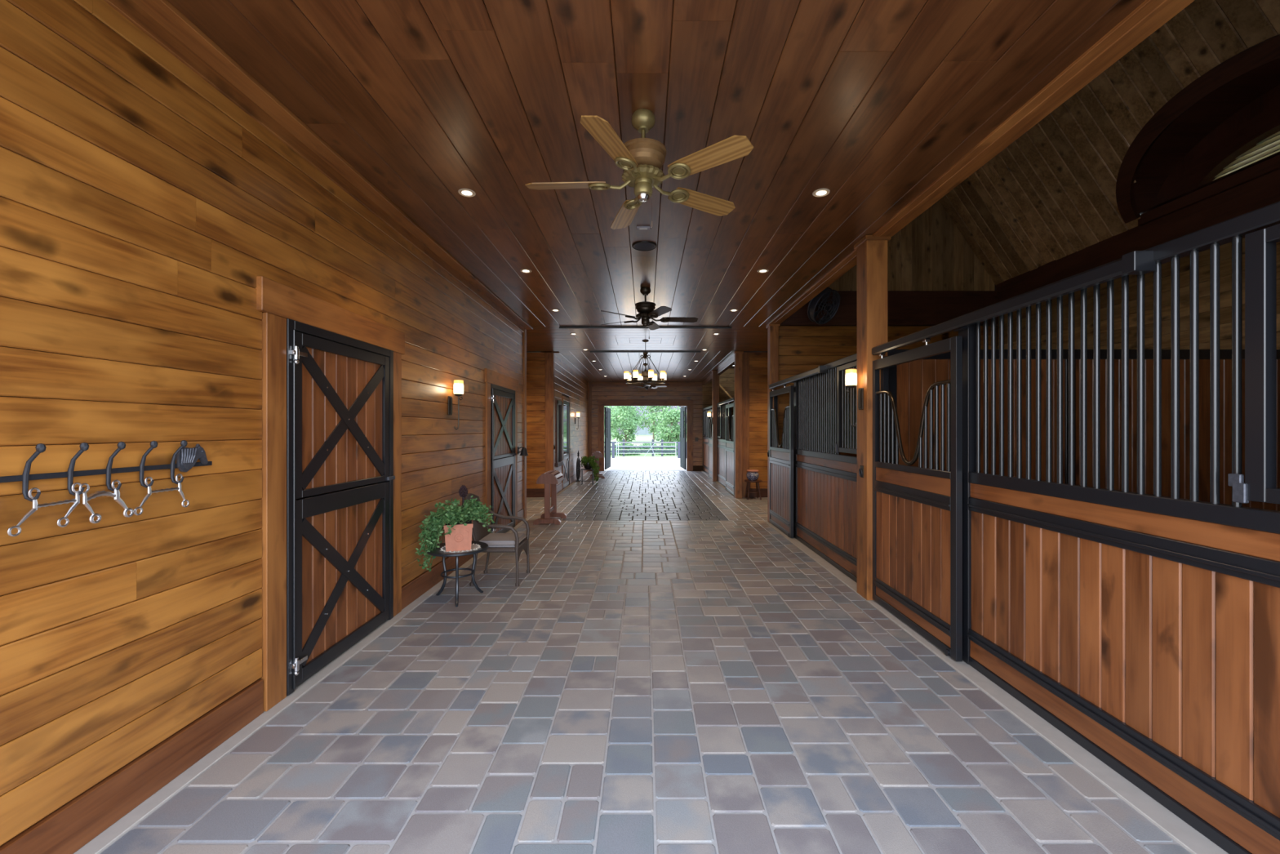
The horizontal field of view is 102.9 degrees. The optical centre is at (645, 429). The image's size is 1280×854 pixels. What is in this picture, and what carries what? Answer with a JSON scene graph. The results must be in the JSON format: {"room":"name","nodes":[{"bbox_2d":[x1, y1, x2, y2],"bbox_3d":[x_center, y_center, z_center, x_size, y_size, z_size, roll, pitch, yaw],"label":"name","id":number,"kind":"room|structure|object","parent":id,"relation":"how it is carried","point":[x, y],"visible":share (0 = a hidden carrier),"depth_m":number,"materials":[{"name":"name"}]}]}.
{"room":"farm building","nodes":[
{"label":"farm building","id":0,"kind":"room"},
{"bbox_2d":[0,0,526,853],"bbox_3d":[-2.155,-0.100,4.635,0.190,3.300,8.470,0,0,0],"label":"wall","id":1,"kind":"structure","parent":0,"point":[162,233],"depth_m":2.17,"materials":[{"name":"brown wood"}]},
{"bbox_2d":[0,440,212,501],"bbox_3d":[-2.046,0.144,1.690,0.087,0.194,1.480,0,0,0],"label":"rack","id":2,"kind":"object","parent":1,"relation":"attached to","point":[186,458],"visible":1,"depth_m":1.95,"materials":[{"name":"metal"}]},
{"bbox_2d":[7,482,80,536],"bbox_3d":[-2.032,0.268,1.730,0.016,0.157,0.217,0,0,0],"label":"bit","id":3,"kind":"object","parent":2,"relation":"hanging from","point":[76,501],"visible":1,"depth_m":1.73,"materials":[{"name":"metal"}]},
{"bbox_2d":[79,479,133,524],"bbox_3d":[-2.028,0.271,1.921,0.024,0.154,0.201,0,0,-3],"label":"bit","id":4,"kind":"object","parent":2,"relation":"hanging from","point":[116,495],"visible":1,"depth_m":1.89,"materials":[{"name":"metal"}]},
{"bbox_2d":[133,473,189,515],"bbox_3d":[-2.032,0.270,2.146,0.016,0.153,0.245,0,0,0],"label":"bit","id":5,"kind":"object","parent":2,"relation":"hanging from","point":[149,491],"visible":1,"depth_m":2.12,"materials":[{"name":"metal"}]},
{"bbox_2d":[286,318,395,695],"bbox_3d":[-2.111,0.450,3.555,0.157,2.180,1.230,0,0,0],"label":"door","id":6,"kind":"structure","parent":1,"relation":"in","point":[340,388],"depth_m":3.40,"materials":[{"name":"black wood"}]},
{"bbox_2d":[448,379,463,429],"bbox_3d":[-2.015,-0.257,5.430,0.149,0.530,0.098,0,0,0],"label":"wall sconce","id":7,"kind":"object","parent":1,"relation":"attached to","point":[458,384],"visible":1,"depth_m":5.40,"materials":[{"name":"brown metal"}]},
{"bbox_2d":[490,383,515,533],"bbox_3d":[-2.111,0.465,7.450,0.157,2.150,1.260,0,0,0],"label":"door","id":8,"kind":"structure","parent":1,"relation":"in","point":[503,454],"depth_m":7.42,"materials":[{"name":"black"}]},
{"bbox_2d":[516,446,528,467],"bbox_3d":[-2.003,0.476,8.316,0.174,0.378,0.236,0,0,0],"label":"bell","id":9,"kind":"object","parent":1,"relation":"attached to","point":[523,451],"visible":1,"depth_m":8.33,"materials":[{"name":"metal"}]},
{"bbox_2d":[526,351,545,497],"bbox_3d":[-3.640,-0.100,11.662,2.720,3.300,0.155,0,0,0],"label":"wall","id":10,"kind":"structure","parent":0,"point":[535,361],"depth_m":11.60,"materials":[{"name":"brown wood"}]},
{"bbox_2d":[545,351,589,497],"bbox_3d":[-2.185,-0.100,15.240,0.190,3.300,7.320,0,0,0],"label":"wall","id":11,"kind":"structure","parent":0,"point":[561,380],"depth_m":13.49,"materials":[{"name":"brown wood"}]},
{"bbox_2d":[555,399,563,466],"bbox_3d":[-2.110,0.100,12.450,0.080,1.600,0.800,0,0,0],"label":"window","id":12,"kind":"structure","parent":11,"relation":"in","point":[559,462],"depth_m":12.57,"materials":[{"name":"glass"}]},
{"bbox_2d":[561,395,570,489],"bbox_3d":[-2.120,0.347,13.600,0.120,2.394,1.300,0,0,0],"label":"door","id":13,"kind":"structure","parent":11,"relation":"in","point":[566,468],"depth_m":13.75,"materials":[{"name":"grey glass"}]},
{"bbox_2d":[574,411,579,429],"bbox_3d":[-2.046,-0.257,15.300,0.149,0.530,0.098,0,0,0],"label":"wall sconce","id":14,"kind":"object","parent":11,"relation":"attached to","point":[577,412],"visible":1,"depth_m":15.26,"materials":[{"name":"white glass"}]},
{"bbox_2d":[131,0,1145,382],"bbox_3d":[0.000,-1.791,9.675,10.400,0.118,18.850,0,0,0],"label":"ceiling","id":15,"kind":"structure","parent":0,"point":[415,104],"depth_m":2.87,"materials":[{"name":"brown wood"}]},
{"bbox_2d":[457,188,475,196],"bbox_3d":[-1.320,-1.748,3.770,0.124,0.012,0.124,0,0,0],"label":"recessed light","id":16,"kind":"object","parent":15,"relation":"in","point":[465,192],"visible":1,"depth_m":3.76,"materials":[{"name":"beige"}]},
{"bbox_2d":[520,268,531,272],"bbox_3d":[-1.320,-1.748,5.632,0.124,0.012,0.124,0,0,0],"label":"recessed light","id":17,"kind":"object","parent":15,"relation":"in","point":[524,270],"visible":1,"depth_m":5.62,"materials":[{"name":"beige"}]},
{"bbox_2d":[524,108,753,229],"bbox_3d":[-0.055,-1.432,2.848,1.227,0.634,1.269,0,0,0],"label":"ceiling fan","id":18,"kind":"object","parent":15,"relation":"hanging from","point":[642,159],"visible":1,"depth_m":2.75,"materials":[{"name":"brown wood"}]},
{"bbox_2d":[636,226,649,229],"bbox_3d":[-0.018,-1.742,4.420,0.116,0.017,0.052,0,0,0],"label":"sensor","id":19,"kind":"object","parent":15,"relation":"attached to","point":[637,227],"visible":1,"depth_m":4.40,"materials":[{"name":"grey plastic"}]},
{"bbox_2d":[631,240,657,250],"bbox_3d":[-0.010,-1.743,4.860,0.236,0.018,0.236,0,0,0],"label":"ceiling speaker","id":20,"kind":"object","parent":15,"relation":"attached to","point":[642,245],"visible":1,"depth_m":4.83,"materials":[{"name":"black metal"}]},
{"bbox_2d":[634,243,654,249],"bbox_3d":[-0.010,-1.738,4.860,0.210,0.007,0.210,0,0,0],"label":"grille","id":21,"kind":"object","parent":20,"relation":"attached to","point":[637,246],"depth_m":4.85,"materials":[{"name":"metal"}]},
{"bbox_2d":[623,340,666,385],"bbox_3d":[0.000,-1.319,10.080,0.838,0.859,0.838,0,0,0],"label":"chandelier","id":22,"kind":"object","parent":15,"relation":"hanging from","point":[643,377],"visible":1,"depth_m":10.01,"materials":[{"name":"brown metal"}]},
{"bbox_2d":[559,326,731,328],"bbox_3d":[0.000,-1.734,8.710,2.940,0.029,0.036,0,0,0],"label":"trim","id":23,"kind":"structure","parent":15,"relation":"attached to","point":[560,327],"depth_m":8.69,"materials":[{"name":"black wood"}]},
{"bbox_2d":[590,351,700,352],"bbox_3d":[0.000,-1.734,11.440,2.480,0.029,0.036,0,0,0],"label":"trim","id":24,"kind":"structure","parent":15,"relation":"attached to","point":[590,351],"depth_m":11.42,"materials":[{"name":"black wood"}]},
{"bbox_2d":[627,382,666,389],"bbox_3d":[0.057,-1.432,16.366,1.263,0.634,1.243,0,0,0],"label":"ceiling fan","id":25,"kind":"object","parent":15,"relation":"hanging from","point":[646,387],"visible":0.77,"depth_m":16.32,"materials":[{"name":"brown metal"}]},
{"bbox_2d":[600,287,697,338],"bbox_3d":[0.037,-1.432,6.345,1.238,0.634,1.265,0,0,0],"label":"ceiling fan","id":26,"kind":"object","parent":15,"relation":"hanging from","point":[646,308],"visible":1,"depth_m":6.28,"materials":[{"name":"brown metal"}]},
{"bbox_2d":[757,269,768,272],"bbox_3d":[1.300,-1.748,5.632,0.124,0.012,0.124,0,0,0],"label":"recessed light","id":27,"kind":"object","parent":15,"relation":"in","point":[761,270],"visible":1,"depth_m":5.62,"materials":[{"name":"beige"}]},
{"bbox_2d":[812,188,830,196],"bbox_3d":[1.300,-1.748,3.770,0.124,0.012,0.124,0,0,0],"label":"recessed light","id":28,"kind":"object","parent":15,"relation":"in","point":[821,192],"visible":1,"depth_m":3.76,"materials":[{"name":"beige"}]},
{"bbox_2d":[99,470,1191,853],"bbox_3d":[0.500,1.609,9.150,11.400,0.121,20.000,0,0,0],"label":"floor","id":29,"kind":"structure","parent":0,"point":[668,672],"depth_m":2.61,"materials":[{"name":"grey stone"}]},
{"bbox_2d":[73,518,529,853],"bbox_3d":[-2.045,1.572,4.625,0.090,0.056,8.450,0,0,0],"label":"floor border","id":30,"kind":"object","parent":29,"relation":"on","point":[104,839],"visible":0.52,"depth_m":2.51,"materials":[{"name":"concrete"}]},
{"bbox_2d":[426,541,488,607],"bbox_3d":[-1.715,1.313,4.660,0.536,0.470,0.536,0,0,0],"label":"side table","id":31,"kind":"object","parent":29,"relation":"on","point":[484,546],"visible":0.8,"depth_m":4.56,"materials":[{"name":"black metal"}]},
{"bbox_2d":[414,484,494,571],"bbox_3d":[-1.720,0.903,4.617,0.664,0.778,0.612,0,0,-6],"label":"potted plant","id":32,"kind":"object","parent":31,"relation":"on","point":[457,522],"visible":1,"depth_m":4.54,"materials":[{"name":"green plant"}]},
{"bbox_2d":[440,543,480,552],"bbox_3d":[-1.685,1.081,4.650,0.358,0.018,0.340,0,0,0],"label":"doily","id":33,"kind":"object","parent":31,"relation":"on","point":[473,547],"visible":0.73,"depth_m":4.60,"materials":[{"name":"white fabric"}]},
{"bbox_2d":[464,493,529,586],"bbox_3d":[-1.545,1.108,5.270,0.599,0.885,0.526,0,0,0],"label":"wicker armchair","id":34,"kind":"object","parent":29,"relation":"on","point":[515,542],"visible":0.66,"depth_m":5.17,"materials":[{"name":"brown wicker"}]},
{"bbox_2d":[479,533,526,546],"bbox_3d":[-1.480,1.145,5.270,0.420,0.065,0.440,0,0,0],"label":"seat cushion","id":35,"kind":"object","parent":34,"relation":"on","point":[493,540],"depth_m":5.19,"materials":[{"name":"grey fabric"}]},
{"bbox_2d":[533,469,566,524],"bbox_3d":[-1.600,1.131,8.605,0.440,0.838,0.680,0,0,0],"label":"rack","id":36,"kind":"object","parent":29,"relation":"on","point":[553,477],"visible":1,"depth_m":8.29,"materials":[{"name":"brown wood"}]},
{"bbox_2d":[556,471,589,496],"bbox_3d":[-2.085,1.572,15.250,0.070,0.056,7.300,0,0,0],"label":"curb","id":37,"kind":"object","parent":29,"relation":"on","point":[574,482],"visible":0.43,"depth_m":13.81,"materials":[{"name":"concrete"}]},
{"bbox_2d":[575,450,582,481],"bbox_3d":[-1.994,1.090,15.230,0.132,0.920,0.764,0,0,0],"label":"wheel","id":38,"kind":"object","parent":29,"relation":"on","point":[578,461],"visible":1,"depth_m":15.18,"materials":[{"name":"black metal"}]},
{"bbox_2d":[580,468,594,484],"bbox_3d":[-1.620,1.330,14.250,0.340,0.440,0.300,0,0,0],"label":"plant stand","id":39,"kind":"object","parent":29,"relation":"on","point":[581,469],"visible":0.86,"depth_m":14.11,"materials":[{"name":"black metal"}]},
{"bbox_2d":[580,455,599,484],"bbox_3d":[-1.545,1.157,14.244,0.532,0.889,0.580,0,0,-14],"label":"potted plant","id":40,"kind":"object","parent":39,"relation":"on","point":[588,463],"visible":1,"depth_m":14.14,"materials":[{"name":"green plant"}]},
{"bbox_2d":[590,450,604,478],"bbox_3d":[-1.542,1.131,16.302,0.440,0.838,0.680,0,0,-8],"label":"rack","id":41,"kind":"object","parent":29,"relation":"on","point":[597,454],"visible":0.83,"depth_m":15.99,"materials":[{"name":"brown wood"}]},
{"bbox_2d":[711,369,719,481],"bbox_3d":[2.095,-0.100,15.200,0.230,3.300,0.240,0,0,0],"label":"timber post","id":42,"kind":"object","parent":29,"relation":"on","point":[715,378],"visible":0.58,"depth_m":15.10,"materials":[{"name":"brown wood"}]},
{"bbox_2d":[707,411,712,429],"bbox_3d":[1.925,-0.257,15.200,0.149,0.530,0.098,0,0,0],"label":"wall sconce","id":43,"kind":"object","parent":42,"relation":"attached to","point":[708,412],"visible":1,"depth_m":15.16,"materials":[{"name":"white glass"}]},
{"bbox_2d":[702,355,734,385],"bbox_3d":[2.160,-1.905,15.250,0.120,0.590,7.300,0,0,0],"label":"beam","id":44,"kind":"structure","parent":42,"relation":"on","point":[729,363],"depth_m":13.98,"materials":[{"name":"brown wood"}]},
{"bbox_2d":[701,471,734,496],"bbox_3d":[2.110,1.571,15.250,0.120,0.058,7.300,0,0,0],"label":"curb","id":45,"kind":"object","parent":29,"relation":"on","point":[705,473],"visible":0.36,"depth_m":14.25,"materials":[{"name":"concrete"}]},
{"bbox_2d":[702,405,711,478],"bbox_3d":[2.105,0.395,17.080,0.150,2.310,3.520,0,0,0],"label":"stall","id":46,"kind":"object","parent":45,"relation":"on","point":[707,441],"visible":0.7,"depth_m":17.54,"materials":[{"name":"black wood"}]},
{"bbox_2d":[716,397,734,495],"bbox_3d":[2.105,0.395,13.430,0.150,2.310,3.300,0,0,0],"label":"stall","id":47,"kind":"object","parent":45,"relation":"on","point":[725,424],"visible":0.96,"depth_m":12.96,"materials":[{"name":"black wood"}]},
{"bbox_2d":[733,351,743,497],"bbox_3d":[2.100,-0.100,11.510,0.200,3.300,0.180,0,0,0],"label":"timber post","id":48,"kind":"object","parent":29,"relation":"on","point":[738,354],"visible":1,"depth_m":11.44,"materials":[{"name":"brown wood"}]},
{"bbox_2d":[743,479,761,499],"bbox_3d":[2.390,1.344,11.330,0.390,0.418,0.390,0,0,0],"label":"wooden stool","id":49,"kind":"object","parent":29,"relation":"on","point":[748,481],"visible":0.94,"depth_m":11.22,"materials":[{"name":"brown wood"}]},
{"bbox_2d":[746,469,759,480],"bbox_3d":[2.380,1.021,11.320,0.280,0.228,0.280,0,0,0],"label":"ceramic pot","id":50,"kind":"object","parent":49,"relation":"on","point":[752,474],"visible":1,"depth_m":11.22,"materials":[{"name":"ceramic"}]},
{"bbox_2d":[766,324,780,522],"bbox_3d":[2.130,-0.100,8.510,0.180,3.300,0.220,0,0,0],"label":"timber post","id":51,"kind":"object","parent":29,"relation":"on","point":[772,329],"visible":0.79,"depth_m":8.42,"materials":[{"name":"brown wood"}]},
{"bbox_2d":[853,234,891,599],"bbox_3d":[2.095,-0.100,4.715,0.230,3.300,0.270,0,0,0],"label":"timber post","id":52,"kind":"object","parent":29,"relation":"on","point":[872,251],"visible":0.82,"depth_m":4.60,"materials":[{"name":"brown wood"}]},
{"bbox_2d":[845,368,863,426],"bbox_3d":[1.925,-0.287,4.710,0.149,0.530,0.098,0,0,0],"label":"wall sconce","id":53,"kind":"object","parent":52,"relation":"attached to","point":[851,374],"visible":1,"depth_m":4.68,"materials":[{"name":"brown metal"}]},
{"bbox_2d":[858,465,863,477],"bbox_3d":[1.988,0.390,4.700,0.026,0.110,0.063,0,0,0],"label":"ring","id":54,"kind":"object","parent":52,"relation":"attached to","point":[861,469],"visible":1,"depth_m":4.68,"materials":[{"name":"brown metal"}]},
{"bbox_2d":[766,0,1194,325],"bbox_3d":[2.160,-1.965,4.500,0.120,0.470,8.200,0,0,0],"label":"beam","id":55,"kind":"structure","parent":52,"relation":"on","point":[1166,10],"depth_m":2.76,"materials":[{"name":"brown wood"}]},
{"bbox_2d":[767,522,1228,853],"bbox_3d":[2.085,1.571,4.400,0.170,0.058,8.000,0,0,0],"label":"floor border","id":56,"kind":"object","parent":29,"relation":"on","point":[1181,832],"visible":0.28,"depth_m":2.46,"materials":[{"name":"concrete"}]},
{"bbox_2d":[768,353,857,582],"bbox_3d":[2.105,0.395,6.625,0.150,2.310,3.580,0,0,0],"label":"stall","id":57,"kind":"object","parent":56,"relation":"on","point":[813,486],"visible":0.81,"depth_m":6.29,"materials":[{"name":"black"}]},
{"bbox_2d":[871,200,1279,853],"bbox_3d":[2.105,0.395,2.805,0.150,2.310,3.580,0,0,0],"label":"stall","id":58,"kind":"object","parent":56,"relation":"on","point":[1144,628],"visible":1,"depth_m":2.26,"materials":[{"name":"black wood"}]},
{"bbox_2d":[888,349,1279,511],"bbox_3d":[4.045,0.405,4.762,3.730,2.290,0.076,0,0,0],"label":"wall","id":59,"kind":"structure","parent":29,"relation":"on","point":[909,383],"depth_m":4.74,"materials":[{"name":"red wood"}]},
{"bbox_2d":[589,365,734,471],"bbox_3d":[1.900,-0.400,18.985,8.400,3.900,0.230,0,0,0],"label":"wall","id":60,"kind":"structure","parent":0,"point":[695,396],"depth_m":18.90,"materials":[{"name":"brown wood"}]},
{"bbox_2d":[604,407,611,469],"bbox_3d":[-1.448,0.345,19.858,0.084,2.350,1.500,0,0,3],"label":"door","id":61,"kind":"structure","parent":60,"relation":"in","point":[607,411],"depth_m":19.76,"materials":[{"name":"black paint"}]},
{"bbox_2d":[679,407,686,469],"bbox_3d":[1.448,0.345,19.858,0.084,2.350,1.500,0,0,-3],"label":"door","id":62,"kind":"structure","parent":60,"relation":"in","point":[682,436],"depth_m":19.61,"materials":[{"name":"black paint"}]},
{"bbox_2d":[733,351,767,365],"bbox_3d":[0.500,-0.500,9.700,11.600,4.100,19.000,0,0,0],"label":"ceiling","id":63,"kind":"structure","parent":0,"point":[744,351],"depth_m":11.74,"materials":[{"name":"brown wood"}]},
{"bbox_2d":[742,351,767,497],"bbox_3d":[3.595,-0.100,11.660,2.810,3.300,0.160,0,0,0],"label":"wall","id":64,"kind":"structure","parent":0,"point":[754,363],"depth_m":11.60,"materials":[{"name":"brown wood"}]},
{"bbox_2d":[778,200,998,456],"bbox_3d":[4.150,-3.209,8.625,3.900,9.519,0.150,0,0,0],"label":"wall","id":65,"kind":"structure","parent":0,"point":[935,277],"depth_m":8.60,"materials":[{"name":"brown wood"}]},
{"bbox_2d":[807,287,839,324],"bbox_3d":[2.800,-1.930,8.159,0.547,0.547,0.810,0,0,0],"label":"fan","id":66,"kind":"object","parent":65,"relation":"attached to","point":[832,308],"visible":0.94,"depth_m":7.96,"materials":[{"name":"black metal"}]},
{"bbox_2d":[938,0,1279,284],"bbox_3d":[4.820,-4.137,4.500,2.406,3.538,8.400,0,0,0],"label":"ceiling","id":67,"kind":"structure","parent":0,"point":[1049,195],"depth_m":6.24,"materials":[{"name":"brown wood"}]},
{"bbox_2d":[1115,34,1279,226],"bbox_3d":[5.685,-2.910,4.750,0.869,0.980,2.900,0,0,0],"label":"window","id":68,"kind":"structure","parent":67,"relation":"attached to","point":[1220,133],"depth_m":5.25,"materials":[{"name":"brown wood"}]},
{"bbox_2d":[995,168,1279,349],"bbox_3d":[6.020,-0.445,4.550,0.240,3.990,8.300,0,0,0],"label":"wall","id":69,"kind":"structure","parent":0,"point":[1263,191],"depth_m":5.85,"materials":[{"name":"brown wood"}]},
{"label":"outside","id":70,"kind":"structure","parent":0,"visible":0},
{"bbox_2d":[604,457,686,470],"bbox_3d":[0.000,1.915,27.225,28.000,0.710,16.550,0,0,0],"label":"driveway","id":71,"kind":"structure","parent":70,"point":[616,463],"depth_m":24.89,"materials":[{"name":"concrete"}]},
{"bbox_2d":[612,441,614,457],"bbox_3d":[-2.140,1.425,34.000,0.180,1.150,0.180,0,0,0],"label":"fence post","id":72,"kind":"object","parent":71,"relation":"on","point":[613,442],"visible":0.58,"depth_m":33.91,"materials":[{"name":"grey paint"}]},
{"bbox_2d":[616,441,675,457],"bbox_3d":[0.050,1.370,34.010,4.008,1.040,0.068,0,0,0],"label":"gate","id":73,"kind":"object","parent":71,"relation":"on","point":[618,446],"visible":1,"depth_m":33.99,"materials":[{"name":"grey metal"}]},
{"bbox_2d":[677,441,679,457],"bbox_3d":[2.240,1.425,34.000,0.180,1.150,0.180,0,0,0],"label":"fence post","id":74,"kind":"object","parent":71,"relation":"on","point":[678,442],"visible":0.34,"depth_m":33.91,"materials":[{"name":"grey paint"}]},
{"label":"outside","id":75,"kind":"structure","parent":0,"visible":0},
{"bbox_2d":[604,405,682,435],"bbox_3d":[0.000,-12.894,202.500,300.000,30.887,25.000,0,0,0],"label":"sky","id":76,"kind":"structure","parent":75,"point":[642,432],"depth_m":191.21,"materials":[{"name":"white"}]},
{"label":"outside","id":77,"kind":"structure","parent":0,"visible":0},
{"bbox_2d":[604,435,678,457],"bbox_3d":[0.000,2.460,85.000,400.000,0.580,290.000,0,0,0],"label":"pasture","id":78,"kind":"structure","parent":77,"point":[640,437],"depth_m":91.39,"materials":[{"name":"green plant"}]},
{"bbox_2d":[604,405,637,453],"bbox_3d":[-3.668,-2.934,45.912,5.975,10.617,5.747,0,0,0],"label":"tree","id":79,"kind":"object","parent":78,"relation":"on","point":[620,419],"visible":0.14,"depth_m":45.06,"materials":[{"name":"green plant"}]},
{"bbox_2d":[610,405,640,444],"bbox_3d":[-2.116,-0.478,52.112,3.409,5.710,3.046,0,0,0],"label":"tree","id":80,"kind":"object","parent":78,"relation":"on","point":[630,432],"visible":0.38,"depth_m":51.78,"materials":[{"name":"green plant"}]},
{"bbox_2d":[610,443,640,455],"bbox_3d":[-1.712,1.645,43.001,2.626,1.209,2.276,0,0,0],"label":"bush","id":81,"kind":"object","parent":78,"relation":"on","point":[620,444],"visible":0.48,"depth_m":42.64,"materials":[{"name":"green plant"}]},
{"bbox_2d":[617,405,644,439],"bbox_3d":[-2.635,-1.569,92.037,5.429,7.888,4.933,0,0,0],"label":"tree","id":82,"kind":"object","parent":78,"relation":"on","point":[639,411],"visible":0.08,"depth_m":91.92,"materials":[{"name":"green plant"}]},
{"bbox_2d":[604,439,677,456],"bbox_3d":[0.000,1.500,41.000,18.000,1.340,0.200,0,0,0],"label":"rail fence","id":83,"kind":"object","parent":78,"relation":"on","point":[662,442],"visible":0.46,"depth_m":40.97,"materials":[{"name":"grey paint"}]},
{"bbox_2d":[637,443,658,453],"bbox_3d":[0.293,1.690,46.499,2.256,1.120,1.929,0,0,0],"label":"bush","id":84,"kind":"object","parent":78,"relation":"on","point":[643,444],"visible":0.43,"depth_m":46.09,"materials":[{"name":"green plant"}]},
{"bbox_2d":[637,405,671,441],"bbox_3d":[1.242,-1.779,60.132,4.759,8.308,5.087,0,0,29],"label":"tree","id":85,"kind":"object","parent":78,"relation":"on","point":[652,416],"visible":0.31,"depth_m":59.33,"materials":[{"name":"green plant"}]},
{"bbox_2d":[647,405,678,439],"bbox_3d":[3.145,-2.029,83.630,6.094,8.808,5.494,0,0,0],"label":"tree","id":86,"kind":"object","parent":78,"relation":"on","point":[665,406],"visible":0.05,"depth_m":83.25,"materials":[{"name":"green plant"}]},
{"bbox_2d":[655,443,677,455],"bbox_3d":[2.182,1.646,43.396,2.723,1.208,2.192,0,0,0],"label":"bush","id":87,"kind":"object","parent":78,"relation":"on","point":[665,444],"visible":0.44,"depth_m":42.92,"materials":[{"name":"green plant"}]},
{"bbox_2d":[653,405,679,445],"bbox_3d":[2.779,-0.057,52.072,3.832,4.871,3.661,0,0,0],"label":"tree","id":88,"kind":"object","parent":78,"relation":"on","point":[671,433],"visible":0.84,"depth_m":51.50,"materials":[{"name":"green plant"}]},
{"bbox_2d":[671,405,686,425],"bbox_3d":[5.143,-1.679,64.215,5.338,8.108,7.588,0,0,-12],"label":"tree","id":89,"kind":"object","parent":78,"relation":"on","point":[675,406],"visible":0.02,"depth_m":63.56,"materials":[{"name":"green plant"}]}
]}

